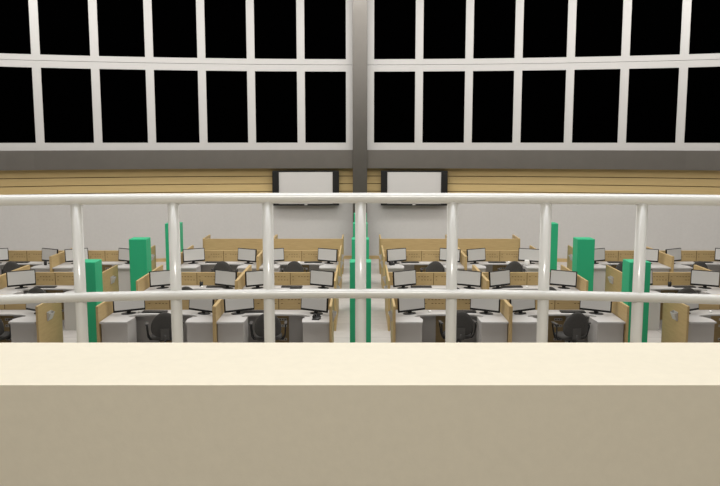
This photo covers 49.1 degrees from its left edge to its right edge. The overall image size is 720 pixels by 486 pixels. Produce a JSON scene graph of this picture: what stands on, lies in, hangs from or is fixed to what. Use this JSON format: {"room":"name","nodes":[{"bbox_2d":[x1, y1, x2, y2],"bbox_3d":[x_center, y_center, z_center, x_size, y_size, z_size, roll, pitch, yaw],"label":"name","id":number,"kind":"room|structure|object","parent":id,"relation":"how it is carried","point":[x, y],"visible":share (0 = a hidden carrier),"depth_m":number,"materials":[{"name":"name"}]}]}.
{"room":"open-plan office","nodes":[
{"label":"open-plan office","id":0,"kind":"room"},
{"bbox_2d":[0,343,719,485],"bbox_3d":[0.000,0.826,2.795,28.000,0.832,0.524,0,8,0],"label":"wall","id":1,"kind":"structure","parent":0,"point":[72,414],"depth_m":2.51,"materials":[{"name":"beige paint"}]},
{"bbox_2d":[0,203,719,258],"bbox_3d":[0.000,-0.796,23.827,28.436,3.021,3.442,0,8,0],"label":"wall","id":2,"kind":"structure","parent":0,"point":[32,227],"depth_m":24.72,"materials":[{"name":"paint"}]},
{"bbox_2d":[272,171,338,205],"bbox_3d":[-1.714,-1.745,25.019,2.100,1.100,0.285,0,8,-3],"label":"wall screen","id":3,"kind":"object","parent":2,"relation":"attached to","point":[282,181],"visible":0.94,"depth_m":24.89,"materials":[{"name":"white plastic"}]},
{"bbox_2d":[0,150,719,170],"bbox_3d":[0.000,-2.462,23.476,28.436,0.575,3.702,0,8,0],"label":"beam","id":4,"kind":"structure","parent":2,"relation":"attached to","point":[41,159],"depth_m":24.28,"materials":[{"name":"grey concrete"}]},
{"bbox_2d":[0,59,352,150],"bbox_3d":[-6.531,-4.112,23.764,12.772,2.620,0.761,-2,8,-12],"label":"window","id":5,"kind":"structure","parent":4,"relation":"on","point":[45,105],"depth_m":24.21,"materials":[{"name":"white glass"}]},
{"bbox_2d":[367,59,719,150],"bbox_3d":[6.531,-4.112,23.764,12.772,2.620,0.761,2,8,12],"label":"window","id":6,"kind":"structure","parent":4,"relation":"on","point":[647,105],"depth_m":24.22,"materials":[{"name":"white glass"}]},
{"bbox_2d":[0,168,719,194],"bbox_3d":[0.000,-1.694,23.566,28.249,1.012,3.223,0,8,0],"label":"cladding","id":7,"kind":"object","parent":2,"relation":"attached to","point":[256,180],"visible":0.6,"depth_m":24.47,"materials":[{"name":"brown wood"}]},
{"bbox_2d":[156,256,566,261],"bbox_3d":[0.000,0.668,23.879,28.249,0.105,3.219,0,8,0],"label":"baseboard","id":8,"kind":"structure","parent":2,"relation":"attached to","point":[345,257],"depth_m":24.86,"materials":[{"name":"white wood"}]},
{"bbox_2d":[381,171,447,205],"bbox_3d":[1.714,-1.745,25.019,2.100,1.100,0.285,0,8,3],"label":"wall screen","id":9,"kind":"object","parent":2,"relation":"attached to","point":[391,181],"visible":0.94,"depth_m":24.89,"materials":[{"name":"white plastic"}]},
{"bbox_2d":[62,259,661,342],"bbox_3d":[0.000,2.464,11.420,28.400,0.200,32.000,0,8,0],"label":"floor","id":10,"kind":"structure","parent":0,"point":[380,333],"depth_m":16.81,"materials":[{"name":"tile"}]},
{"bbox_2d":[0,319,10,340],"bbox_3d":[-6.375,1.595,13.793,0.650,0.898,0.606,-1,8,-6],"label":"office chair","id":11,"kind":"object","parent":10,"relation":"on","point":[4,335],"visible":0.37,"depth_m":13.65,"materials":[{"name":"black fabric"}]},
{"bbox_2d":[0,265,29,288],"bbox_3d":[-7.468,1.132,16.837,0.060,1.025,2.050,0,8,0],"label":"partition panel","id":12,"kind":"object","parent":10,"relation":"on","point":[3,281],"visible":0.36,"depth_m":16.55,"materials":[{"name":"brown wood"}]},
{"bbox_2d":[1,261,30,273],"bbox_3d":[-8.460,0.848,19.464,0.650,0.898,0.606,0,8,0],"label":"office chair","id":13,"kind":"object","parent":10,"relation":"on","point":[11,265],"visible":0.14,"depth_m":19.14,"materials":[{"name":"black fabric"}]},
{"bbox_2d":[0,294,36,342],"bbox_3d":[-6.476,1.512,13.950,1.920,1.025,1.045,0,8,0],"label":"workstation","id":14,"kind":"object","parent":10,"relation":"on","point":[22,321],"visible":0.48,"depth_m":13.60,"materials":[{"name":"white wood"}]},
{"bbox_2d":[0,250,63,274],"bbox_3d":[-8.460,0.765,19.621,1.920,1.025,1.045,0,8,0],"label":"workstation","id":15,"kind":"object","parent":10,"relation":"on","point":[34,256],"visible":0.38,"depth_m":20.03,"materials":[{"name":"brown wood"}]},
{"bbox_2d":[42,248,57,263],"bbox_3d":[-7.697,0.321,19.713,0.560,0.381,0.181,4,9,29],"label":"monitor","id":16,"kind":"object","parent":15,"relation":"on","point":[46,252],"visible":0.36,"depth_m":19.67,"materials":[{"name":"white plastic"}]},
{"bbox_2d":[0,272,75,329],"bbox_3d":[-6.476,1.196,16.349,1.920,1.025,1.045,0,8,0],"label":"workstation","id":17,"kind":"object","parent":10,"relation":"on","point":[64,281],"visible":0.27,"depth_m":16.72,"materials":[{"name":"brown wood"}]},
{"bbox_2d":[6,269,35,288],"bbox_3d":[-7.066,0.753,16.440,0.560,0.381,0.181,-5,9,-31],"label":"monitor","id":18,"kind":"object","parent":17,"relation":"on","point":[21,278],"visible":1,"depth_m":16.37,"materials":[{"name":"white plastic"}]},
{"bbox_2d":[35,303,62,342],"bbox_3d":[-5.443,1.513,13.947,0.109,1.025,1.060,0,8,0],"label":"partition panel","id":19,"kind":"object","parent":10,"relation":"on","point":[49,326],"visible":0.59,"depth_m":13.85,"materials":[{"name":"brown wood"}]},
{"bbox_2d":[49,248,71,271],"bbox_3d":[-7.468,0.701,20.109,0.060,1.025,2.050,0,8,0],"label":"partition panel","id":20,"kind":"object","parent":10,"relation":"on","point":[57,259],"visible":0.2,"depth_m":19.33,"materials":[{"name":"brown wood"}]},
{"bbox_2d":[52,250,130,290],"bbox_3d":[-6.476,0.765,19.621,1.920,1.025,1.045,0,8,0],"label":"workstation","id":21,"kind":"object","parent":10,"relation":"on","point":[109,258],"visible":0.27,"depth_m":19.56,"materials":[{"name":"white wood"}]},
{"bbox_2d":[64,248,88,263],"bbox_3d":[-7.090,0.321,19.713,0.560,0.381,0.181,-4,9,-30],"label":"monitor","id":22,"kind":"object","parent":21,"relation":"on","point":[68,252],"visible":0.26,"depth_m":19.57,"materials":[{"name":"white plastic"}]},
{"bbox_2d":[118,248,129,263],"bbox_3d":[-5.776,0.321,19.713,0.560,0.381,0.181,4,9,29],"label":"monitor","id":23,"kind":"object","parent":21,"relation":"on","point":[123,254],"visible":0.7,"depth_m":19.69,"materials":[{"name":"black plastic"}]},
{"bbox_2d":[85,259,102,342],"bbox_3d":[-4.998,1.128,14.592,0.387,1.620,0.390,0,8,0],"label":"pillar","id":24,"kind":"structure","parent":10,"relation":"on","point":[93,267],"depth_m":14.42,"materials":[{"name":"paint"}]},
{"bbox_2d":[96,301,112,342],"bbox_3d":[-4.493,1.513,13.947,0.109,1.025,1.060,0,8,0],"label":"partition panel","id":25,"kind":"object","parent":10,"relation":"on","point":[104,309],"visible":0.38,"depth_m":13.55,"materials":[{"name":"brown wood"}]},
{"bbox_2d":[102,265,118,291],"bbox_3d":[-5.443,1.132,16.837,0.109,1.025,2.050,0,8,0],"label":"partition panel","id":26,"kind":"object","parent":10,"relation":"on","point":[109,276],"visible":0.36,"depth_m":17.26,"materials":[{"name":"brown wood"}]},
{"bbox_2d":[129,237,151,290],"bbox_3d":[-4.958,0.696,17.864,0.387,1.620,0.390,0,8,0],"label":"pillar","id":27,"kind":"structure","parent":10,"relation":"on","point":[139,247],"depth_m":17.64,"materials":[{"name":"paint"}]},
{"bbox_2d":[136,265,162,290],"bbox_3d":[-4.493,1.132,16.837,0.109,1.025,2.050,0,8,0],"label":"partition panel","id":28,"kind":"object","parent":10,"relation":"on","point":[143,283],"visible":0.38,"depth_m":16.25,"materials":[{"name":"brown wood"}]},
{"bbox_2d":[100,299,217,342],"bbox_3d":[-3.466,1.512,13.950,1.920,1.025,1.045,0,8,0],"label":"workstation","id":29,"kind":"object","parent":10,"relation":"on","point":[117,327],"visible":0.23,"depth_m":13.68,"materials":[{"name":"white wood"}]},
{"bbox_2d":[113,301,144,314],"bbox_3d":[-4.125,1.069,14.041,0.560,0.381,0.181,-4,9,-30],"label":"monitor","id":30,"kind":"object","parent":29,"relation":"on","point":[126,307],"visible":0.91,"depth_m":13.97,"materials":[{"name":"black plastic"}]},
{"bbox_2d":[189,299,214,314],"bbox_3d":[-2.778,1.069,14.041,0.560,0.381,0.181,4,9,30],"label":"monitor","id":31,"kind":"object","parent":29,"relation":"on","point":[205,306],"visible":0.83,"depth_m":13.97,"materials":[{"name":"black plastic"}]},
{"bbox_2d":[145,312,183,342],"bbox_3d":[-3.415,1.593,13.813,0.650,0.898,0.606,-2,8,-14],"label":"office chair","id":32,"kind":"object","parent":10,"relation":"on","point":[161,329],"visible":0.52,"depth_m":13.52,"materials":[{"name":"black fabric"}]},
{"bbox_2d":[165,222,182,269],"bbox_3d":[-4.958,0.268,21.116,0.387,1.620,0.390,0,8,0],"label":"pillar","id":33,"kind":"structure","parent":10,"relation":"on","point":[181,223],"depth_m":20.94,"materials":[{"name":"paint"}]},
{"bbox_2d":[145,272,241,290],"bbox_3d":[-3.466,1.196,16.349,1.920,1.025,1.045,0,8,0],"label":"workstation","id":34,"kind":"object","parent":10,"relation":"on","point":[189,279],"visible":0.19,"depth_m":16.76,"materials":[{"name":"brown wood"}]},
{"bbox_2d":[149,270,169,288],"bbox_3d":[-4.119,0.752,16.441,0.560,0.381,0.181,-4,9,-29],"label":"monitor","id":35,"kind":"object","parent":34,"relation":"on","point":[161,278],"visible":0.89,"depth_m":16.34,"materials":[{"name":"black plastic"}]},
{"bbox_2d":[215,269,236,288],"bbox_3d":[-2.757,0.752,16.441,0.560,0.381,0.181,4,9,30],"label":"monitor","id":36,"kind":"object","parent":34,"relation":"on","point":[226,278],"visible":0.96,"depth_m":16.37,"materials":[{"name":"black plastic"}]},
{"bbox_2d":[212,299,223,342],"bbox_3d":[-2.473,1.513,13.947,0.060,1.025,1.060,0,8,0],"label":"partition panel","id":37,"kind":"object","parent":10,"relation":"on","point":[218,307],"visible":0.29,"depth_m":13.44,"materials":[{"name":"brown wood"}]},
{"bbox_2d":[181,250,260,271],"bbox_3d":[-3.466,0.765,19.621,1.920,1.025,1.045,0,8,0],"label":"workstation","id":38,"kind":"object","parent":10,"relation":"on","point":[229,256],"visible":0.34,"depth_m":20.00,"materials":[{"name":"brown wood"}]},
{"bbox_2d":[182,248,204,263],"bbox_3d":[-4.171,0.321,19.712,0.560,0.381,0.181,-5,9,-31],"label":"monitor","id":39,"kind":"object","parent":38,"relation":"on","point":[196,254],"visible":1,"depth_m":19.64,"materials":[{"name":"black plastic"}]},
{"bbox_2d":[238,248,256,263],"bbox_3d":[-2.784,0.321,19.713,0.560,0.381,0.181,4,9,29],"label":"monitor","id":40,"kind":"object","parent":38,"relation":"on","point":[244,254],"visible":0.99,"depth_m":19.64,"materials":[{"name":"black plastic"}]},
{"bbox_2d":[211,261,237,271],"bbox_3d":[-3.316,0.848,19.464,0.650,0.898,0.606,1,8,6],"label":"office chair","id":41,"kind":"object","parent":10,"relation":"on","point":[222,265],"visible":0.21,"depth_m":19.14,"materials":[{"name":"black fabric"}]},
{"bbox_2d":[235,265,251,289],"bbox_3d":[-2.473,1.132,16.837,0.060,1.025,2.050,0,8,0],"label":"partition panel","id":42,"kind":"object","parent":10,"relation":"on","point":[240,281],"visible":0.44,"depth_m":16.41,"materials":[{"name":"brown wood"}]},
{"bbox_2d":[249,313,286,340],"bbox_3d":[-1.595,1.595,13.793,0.650,0.898,0.606,0,8,-3],"label":"office chair","id":43,"kind":"object","parent":10,"relation":"on","point":[259,323],"visible":0.52,"depth_m":13.52,"materials":[{"name":"fabric"}]},
{"bbox_2d":[204,239,341,250],"bbox_3d":[-2.473,0.388,22.483,3.910,1.025,0.050,0,8,0],"label":"screen panel","id":44,"kind":"object","parent":10,"relation":"on","point":[209,244],"visible":0.4,"depth_m":22.41,"materials":[{"name":"brown wood"}]},
{"bbox_2d":[216,298,330,342],"bbox_3d":[-1.480,1.512,13.950,1.920,1.025,1.045,0,8,0],"label":"workstation","id":45,"kind":"object","parent":10,"relation":"on","point":[300,327],"visible":0.39,"depth_m":13.93,"materials":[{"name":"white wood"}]},
{"bbox_2d":[224,299,253,314],"bbox_3d":[-2.174,1.069,14.041,0.560,0.381,0.181,-4,9,-30],"label":"monitor","id":46,"kind":"object","parent":45,"relation":"on","point":[235,306],"visible":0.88,"depth_m":13.97,"materials":[{"name":"black plastic"}]},
{"bbox_2d":[301,298,328,314],"bbox_3d":[-0.776,1.069,14.042,0.560,0.381,0.181,4,9,30],"label":"monitor","id":47,"kind":"object","parent":45,"relation":"on","point":[318,305],"visible":0.75,"depth_m":13.96,"materials":[{"name":"black plastic"}]},
{"bbox_2d":[243,272,334,288],"bbox_3d":[-1.480,1.196,16.349,1.920,1.025,1.045,0,8,0],"label":"workstation","id":48,"kind":"object","parent":10,"relation":"on","point":[280,278],"visible":0.17,"depth_m":16.76,"materials":[{"name":"brown wood"}]},
{"bbox_2d":[245,270,262,288],"bbox_3d":[-2.140,0.752,16.442,0.560,0.381,0.181,-4,8,-28],"label":"monitor","id":49,"kind":"object","parent":48,"relation":"on","point":[252,278],"visible":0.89,"depth_m":16.33,"materials":[{"name":"black plastic"}]},
{"bbox_2d":[310,269,333,288],"bbox_3d":[-0.762,0.752,16.442,0.560,0.381,0.181,4,9,28],"label":"monitor","id":50,"kind":"object","parent":48,"relation":"on","point":[321,278],"visible":1,"depth_m":16.37,"materials":[{"name":"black plastic"}]},
{"bbox_2d":[281,261,307,271],"bbox_3d":[-1.610,0.848,19.464,0.650,0.898,0.606,0,8,-3],"label":"office chair","id":51,"kind":"object","parent":10,"relation":"on","point":[294,266],"visible":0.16,"depth_m":19.15,"materials":[{"name":"black fabric"}]},
{"bbox_2d":[259,250,338,271],"bbox_3d":[-1.480,0.765,19.621,1.920,1.025,1.045,0,8,0],"label":"workstation","id":52,"kind":"object","parent":10,"relation":"on","point":[289,255],"visible":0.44,"depth_m":20.03,"materials":[{"name":"brown wood"}]},
{"bbox_2d":[274,248,283,263],"bbox_3d":[-2.181,0.321,19.713,0.560,0.381,0.181,-4,9,-29],"label":"monitor","id":53,"kind":"object","parent":52,"relation":"on","point":[278,252],"visible":0.38,"depth_m":19.71,"materials":[{"name":"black plastic"}]},
{"bbox_2d":[318,248,337,263],"bbox_3d":[-0.778,0.321,19.713,0.560,0.381,0.181,4,9,29],"label":"monitor","id":54,"kind":"object","parent":52,"relation":"on","point":[324,254],"visible":1,"depth_m":19.64,"materials":[{"name":"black plastic"}]},
{"bbox_2d":[329,298,336,342],"bbox_3d":[-0.466,1.513,13.947,0.109,1.025,1.060,0,8,0],"label":"partition panel","id":55,"kind":"object","parent":10,"relation":"on","point":[332,313],"visible":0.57,"depth_m":13.51,"materials":[{"name":"brown wood"}]},
{"bbox_2d":[334,265,340,330],"bbox_3d":[-0.466,1.132,16.837,0.109,1.025,2.050,0,8,0],"label":"partition panel","id":56,"kind":"object","parent":10,"relation":"on","point":[337,278],"visible":0.85,"depth_m":16.15,"materials":[{"name":"brown wood"}]},
{"bbox_2d":[338,245,343,288],"bbox_3d":[-0.466,0.701,20.109,0.109,1.025,2.050,0,8,0],"label":"partition panel","id":57,"kind":"object","parent":10,"relation":"on","point":[341,256],"visible":0.88,"depth_m":19.46,"materials":[{"name":"brown wood"}]},
{"bbox_2d":[353,0,366,221],"bbox_3d":[0.000,-4.133,24.732,0.450,9.400,0.600,0,8,0],"label":"column","id":58,"kind":"structure","parent":10,"relation":"on","point":[359,6],"depth_m":24.38,"materials":[{"name":"metal"}]},
{"bbox_2d":[350,259,370,342],"bbox_3d":[0.008,1.128,14.592,0.387,1.620,0.390,0,8,0],"label":"pillar","id":59,"kind":"structure","parent":10,"relation":"on","point":[352,261],"depth_m":14.40,"materials":[{"name":"paint"}]},
{"bbox_2d":[352,237,368,258],"bbox_3d":[0.008,0.696,17.864,0.387,1.620,0.390,0,8,0],"label":"pillar","id":60,"kind":"structure","parent":10,"relation":"on","point":[353,238],"depth_m":17.60,"materials":[{"name":"paint"}]},
{"bbox_2d":[379,245,384,288],"bbox_3d":[0.550,0.701,20.109,0.109,1.025,2.050,0,8,0],"label":"partition panel","id":61,"kind":"object","parent":10,"relation":"on","point":[382,255],"visible":0.97,"depth_m":19.81,"materials":[{"name":"brown wood"}]},
{"bbox_2d":[383,265,389,330],"bbox_3d":[0.550,1.132,16.837,0.109,1.025,2.050,0,8,0],"label":"partition panel","id":62,"kind":"object","parent":10,"relation":"on","point":[386,278],"visible":0.85,"depth_m":16.21,"materials":[{"name":"brown wood"}]},
{"bbox_2d":[388,298,395,342],"bbox_3d":[0.550,1.513,13.947,0.109,1.025,1.060,0,8,0],"label":"partition panel","id":63,"kind":"object","parent":10,"relation":"on","point":[392,314],"visible":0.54,"depth_m":13.59,"materials":[{"name":"brown wood"}]},
{"bbox_2d":[384,250,463,271],"bbox_3d":[1.565,0.765,19.621,1.920,1.025,1.045,0,8,0],"label":"workstation","id":64,"kind":"object","parent":10,"relation":"on","point":[425,257],"visible":0.36,"depth_m":20.03,"materials":[{"name":"brown wood"}]},
{"bbox_2d":[386,248,406,263],"bbox_3d":[0.880,0.321,19.713,0.560,0.381,0.181,-4,9,-29],"label":"monitor","id":65,"kind":"object","parent":64,"relation":"on","point":[399,254],"visible":0.9,"depth_m":19.64,"materials":[{"name":"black plastic"}]},
{"bbox_2d":[439,248,460,261],"bbox_3d":[2.271,0.321,19.712,0.560,0.381,0.181,4,9,31],"label":"monitor","id":66,"kind":"object","parent":64,"relation":"on","point":[442,256],"visible":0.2,"depth_m":19.71,"materials":[{"name":"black plastic"}]},
{"bbox_2d":[420,261,443,271],"bbox_3d":[1.805,0.848,19.464,0.650,0.898,0.606,-1,8,-6],"label":"office chair","id":67,"kind":"object","parent":10,"relation":"on","point":[435,266],"visible":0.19,"depth_m":19.15,"materials":[{"name":"black fabric"}]},
{"bbox_2d":[388,272,480,329],"bbox_3d":[1.565,1.196,16.349,1.920,1.025,1.045,0,8,0],"label":"workstation","id":68,"kind":"object","parent":10,"relation":"on","point":[437,280],"visible":0.16,"depth_m":16.76,"materials":[{"name":"brown wood"}]},
{"bbox_2d":[393,269,415,288],"bbox_3d":[0.894,0.752,16.441,0.560,0.381,0.181,-4,9,-30],"label":"monitor","id":69,"kind":"object","parent":68,"relation":"on","point":[403,278],"visible":1,"depth_m":16.37,"materials":[{"name":"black plastic"}]},
{"bbox_2d":[457,269,481,288],"bbox_3d":[2.282,0.752,16.441,0.560,0.381,0.181,4,9,29],"label":"monitor","id":70,"kind":"object","parent":68,"relation":"on","point":[468,278],"visible":0.9,"depth_m":16.36,"materials":[{"name":"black plastic"}]},
{"bbox_2d":[381,239,518,249],"bbox_3d":[2.557,0.388,22.483,3.910,1.025,0.050,0,8,0],"label":"screen panel","id":71,"kind":"object","parent":10,"relation":"on","point":[409,244],"visible":0.4,"depth_m":22.41,"materials":[{"name":"brown wood"}]},
{"bbox_2d":[394,298,508,342],"bbox_3d":[1.565,1.512,13.950,1.920,1.025,1.045,0,8,0],"label":"workstation","id":72,"kind":"object","parent":10,"relation":"on","point":[422,326],"visible":0.33,"depth_m":13.83,"materials":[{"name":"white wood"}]},
{"bbox_2d":[397,298,424,314],"bbox_3d":[0.880,1.069,14.042,0.560,0.381,0.181,-4,9,-29],"label":"monitor","id":73,"kind":"object","parent":72,"relation":"on","point":[406,305],"visible":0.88,"depth_m":13.97,"materials":[{"name":"black plastic"}]},
{"bbox_2d":[470,299,500,314],"bbox_3d":[2.251,1.069,14.041,0.560,0.381,0.181,5,9,31],"label":"monitor","id":74,"kind":"object","parent":72,"relation":"on","point":[488,306],"visible":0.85,"depth_m":13.97,"materials":[{"name":"black plastic"}]},
{"bbox_2d":[438,311,476,342],"bbox_3d":[1.705,1.583,13.883,0.650,0.898,0.606,-1,8,-7],"label":"office chair","id":75,"kind":"object","parent":10,"relation":"on","point":[464,322],"visible":0.5,"depth_m":13.60,"materials":[{"name":"black fabric"}]},
{"bbox_2d":[472,265,489,289],"bbox_3d":[2.557,1.132,16.837,0.060,1.025,2.050,0,8,0],"label":"partition panel","id":76,"kind":"object","parent":10,"relation":"on","point":[484,281],"visible":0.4,"depth_m":16.14,"materials":[{"name":"brown wood"}]},
{"bbox_2d":[462,250,538,271],"bbox_3d":[3.550,0.765,19.621,1.920,1.025,1.045,0,8,0],"label":"workstation","id":77,"kind":"object","parent":10,"relation":"on","point":[491,255],"visible":0.32,"depth_m":20.03,"materials":[{"name":"brown wood"}]},
{"bbox_2d":[466,248,485,263],"bbox_3d":[2.865,0.321,19.713,0.560,0.381,0.181,-4,9,-29],"label":"monitor","id":78,"kind":"object","parent":77,"relation":"on","point":[478,254],"visible":0.99,"depth_m":19.64,"materials":[{"name":"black plastic"}]},
{"bbox_2d":[518,248,538,263],"bbox_3d":[4.253,0.321,19.713,0.560,0.381,0.181,4,9,28],"label":"monitor","id":79,"kind":"object","parent":77,"relation":"on","point":[532,255],"visible":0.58,"depth_m":19.65,"materials":[{"name":"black plastic"}]},
{"bbox_2d":[500,299,512,342],"bbox_3d":[2.557,1.513,13.947,0.060,1.025,1.060,0,8,0],"label":"partition panel","id":80,"kind":"object","parent":10,"relation":"on","point":[506,309],"visible":0.29,"depth_m":13.44,"materials":[{"name":"brown wood"}]},
{"bbox_2d":[497,261,524,271],"bbox_3d":[3.710,0.848,19.464,0.650,0.898,0.606,-1,8,-9],"label":"office chair","id":81,"kind":"object","parent":10,"relation":"on","point":[514,266],"visible":0.18,"depth_m":19.15,"materials":[{"name":"black fabric"}]},
{"bbox_2d":[482,272,578,290],"bbox_3d":[3.550,1.196,16.349,1.920,1.025,1.045,0,8,0],"label":"workstation","id":82,"kind":"object","parent":10,"relation":"on","point":[530,279],"visible":0.19,"depth_m":16.76,"materials":[{"name":"brown wood"}]},
{"bbox_2d":[489,269,509,288],"bbox_3d":[2.866,0.753,16.440,0.560,0.381,0.181,-5,9,-32],"label":"monitor","id":83,"kind":"object","parent":82,"relation":"on","point":[498,278],"visible":1,"depth_m":16.37,"materials":[{"name":"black plastic"}]},
{"bbox_2d":[550,269,576,288],"bbox_3d":[4.255,0.753,16.440,0.560,0.381,0.181,4,9,31],"label":"monitor","id":84,"kind":"object","parent":82,"relation":"on","point":[563,278],"visible":1,"depth_m":16.37,"materials":[{"name":"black plastic"}]},
{"bbox_2d":[550,222,557,269],"bbox_3d":[5.042,0.268,21.116,0.387,1.620,0.390,0,8,0],"label":"pillar","id":85,"kind":"structure","parent":10,"relation":"on","point":[554,226],"depth_m":20.89,"materials":[{"name":"paint"}]},
{"bbox_2d":[506,299,624,342],"bbox_3d":[3.550,1.512,13.950,1.920,1.025,1.045,0,8,0],"label":"workstation","id":86,"kind":"object","parent":10,"relation":"on","point":[607,327],"visible":0.41,"depth_m":13.64,"materials":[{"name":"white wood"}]},
{"bbox_2d":[509,299,535,314],"bbox_3d":[2.852,1.069,14.043,0.560,0.381,0.181,-4,9,-28],"label":"monitor","id":87,"kind":"object","parent":86,"relation":"on","point":[519,306],"visible":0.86,"depth_m":13.97,"materials":[{"name":"black plastic"}]},
{"bbox_2d":[579,301,611,314],"bbox_3d":[4.211,1.069,14.041,0.560,0.381,0.181,5,9,32],"label":"monitor","id":88,"kind":"object","parent":86,"relation":"on","point":[597,307],"visible":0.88,"depth_m":13.97,"materials":[{"name":"black plastic"}]},
{"bbox_2d":[567,245,572,269],"bbox_3d":[5.527,0.701,20.109,0.109,1.025,2.050,0,8,0],"label":"partition panel","id":89,"kind":"object","parent":10,"relation":"on","point":[570,248],"visible":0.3,"depth_m":20.87,"materials":[{"name":"brown wood"}]},
{"bbox_2d":[551,312,590,342],"bbox_3d":[3.670,1.593,13.813,0.650,0.898,0.606,-1,8,-10],"label":"office chair","id":90,"kind":"object","parent":10,"relation":"on","point":[575,326],"visible":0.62,"depth_m":13.53,"materials":[{"name":"black fabric"}]},
{"bbox_2d":[560,265,587,290],"bbox_3d":[4.577,1.132,16.837,0.109,1.025,2.050,0,8,0],"label":"partition panel","id":91,"kind":"object","parent":10,"relation":"on","point":[582,284],"visible":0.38,"depth_m":16.18,"materials":[{"name":"brown wood"}]},
{"bbox_2d":[572,237,594,290],"bbox_3d":[5.042,0.696,17.864,0.387,1.620,0.390,0,8,0],"label":"pillar","id":92,"kind":"structure","parent":10,"relation":"on","point":[583,247],"depth_m":17.64,"materials":[{"name":"paint"}]},
{"bbox_2d":[605,265,621,291],"bbox_3d":[5.527,1.132,16.837,0.109,1.025,2.050,0,8,0],"label":"partition panel","id":93,"kind":"object","parent":10,"relation":"on","point":[613,277],"visible":0.38,"depth_m":17.25,"materials":[{"name":"brown wood"}]},
{"bbox_2d":[611,301,628,342],"bbox_3d":[4.577,1.513,13.947,0.109,1.025,1.060,0,8,0],"label":"partition panel","id":94,"kind":"object","parent":10,"relation":"on","point":[620,309],"visible":0.36,"depth_m":13.54,"materials":[{"name":"brown wood"}]},
{"bbox_2d":[593,250,670,291],"bbox_3d":[6.559,0.765,19.621,1.920,1.025,1.045,0,8,0],"label":"workstation","id":95,"kind":"object","parent":10,"relation":"on","point":[610,255],"visible":0.16,"depth_m":19.41,"materials":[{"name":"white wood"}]},
{"bbox_2d":[594,248,604,263],"bbox_3d":[5.861,0.321,19.713,0.560,0.381,0.181,-4,9,-28],"label":"monitor","id":96,"kind":"object","parent":95,"relation":"on","point":[599,255],"visible":0.6,"depth_m":19.68,"materials":[{"name":"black plastic"}]},
{"bbox_2d":[646,248,658,263],"bbox_3d":[7.174,0.321,19.713,0.560,0.381,0.181,4,9,30],"label":"monitor","id":97,"kind":"object","parent":95,"relation":"on","point":[652,255],"visible":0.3,"depth_m":19.57,"materials":[{"name":"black plastic"}]},
{"bbox_2d":[621,259,650,342],"bbox_3d":[5.082,1.128,14.592,0.387,1.620,0.390,0,8,0],"label":"pillar","id":98,"kind":"structure","parent":10,"relation":"on","point":[627,269],"depth_m":14.42,"materials":[{"name":"paint"}]},
{"bbox_2d":[646,246,673,271],"bbox_3d":[7.552,0.701,20.109,0.060,1.025,2.050,0,8,0],"label":"partition panel","id":99,"kind":"object","parent":10,"relation":"on","point":[665,259],"visible":0.2,"depth_m":19.36,"materials":[{"name":"brown wood"}]},
{"bbox_2d":[661,303,689,342],"bbox_3d":[5.527,1.513,13.947,0.109,1.025,1.060,0,8,0],"label":"partition panel","id":100,"kind":"object","parent":10,"relation":"on","point":[675,318],"visible":0.58,"depth_m":13.86,"materials":[{"name":"brown wood"}]},
{"bbox_2d":[648,272,719,329],"bbox_3d":[6.559,1.196,16.349,1.920,1.025,1.045,0,8,0],"label":"workstation","id":101,"kind":"object","parent":10,"relation":"on","point":[660,279],"visible":0.3,"depth_m":16.71,"materials":[{"name":"brown wood"}]},
{"bbox_2d":[690,269,719,288],"bbox_3d":[7.198,0.752,16.442,0.560,0.381,0.181,4,9,28],"label":"monitor","id":102,"kind":"object","parent":101,"relation":"on","point":[704,278],"visible":1,"depth_m":16.37,"materials":[{"name":"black plastic"}]},
{"bbox_2d":[659,250,719,271],"bbox_3d":[8.544,0.765,19.621,1.920,1.025,1.045,0,8,0],"label":"workstation","id":103,"kind":"object","parent":10,"relation":"on","point":[687,256],"visible":0.3,"depth_m":20.03,"materials":[{"name":"brown wood"}]},
{"bbox_2d":[665,248,680,263],"bbox_3d":[7.779,0.321,19.712,0.560,0.381,0.181,-4,9,-31],"label":"monitor","id":104,"kind":"object","parent":103,"relation":"on","point":[676,252],"visible":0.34,"depth_m":19.67,"materials":[{"name":"black plastic"}]},
{"bbox_2d":[688,294,719,342],"bbox_3d":[6.559,1.512,13.950,1.920,1.025,1.045,0,8,0],"label":"workstation","id":105,"kind":"object","parent":10,"relation":"on","point":[704,326],"visible":0.38,"depth_m":13.53,"materials":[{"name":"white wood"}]},
{"bbox_3d":[0.000,1.813,-0.366,28.000,0.300,8.800,0,8,0],"label":"floor","id":106,"kind":"structure","parent":0,"visible":0},
{"bbox_2d":[0,193,719,342],"bbox_3d":[0.000,0.470,3.449,12.567,1.366,0.274,0,8,0],"label":"balcony railing","id":107,"kind":"object","parent":106,"relation":"on","point":[268,293],"visible":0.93,"depth_m":3.44,"materials":[{"name":"white metal"}]},
{"bbox_3d":[0.000,-8.297,22.815,28.436,0.642,3.488,0,8,0],"label":"wall","id":108,"kind":"structure","parent":0,"visible":0},
{"bbox_2d":[0,0,352,64],"bbox_3d":[-6.531,-6.721,23.420,12.772,2.620,0.761,-2,8,-12],"label":"window","id":109,"kind":"structure","parent":108,"relation":"in","point":[264,32],"depth_m":23.97,"materials":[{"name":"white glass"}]},
{"bbox_2d":[367,0,719,64],"bbox_3d":[6.531,-6.721,23.420,12.772,2.620,0.761,2,8,12],"label":"window","id":110,"kind":"structure","parent":108,"relation":"in","point":[399,32],"depth_m":23.97,"materials":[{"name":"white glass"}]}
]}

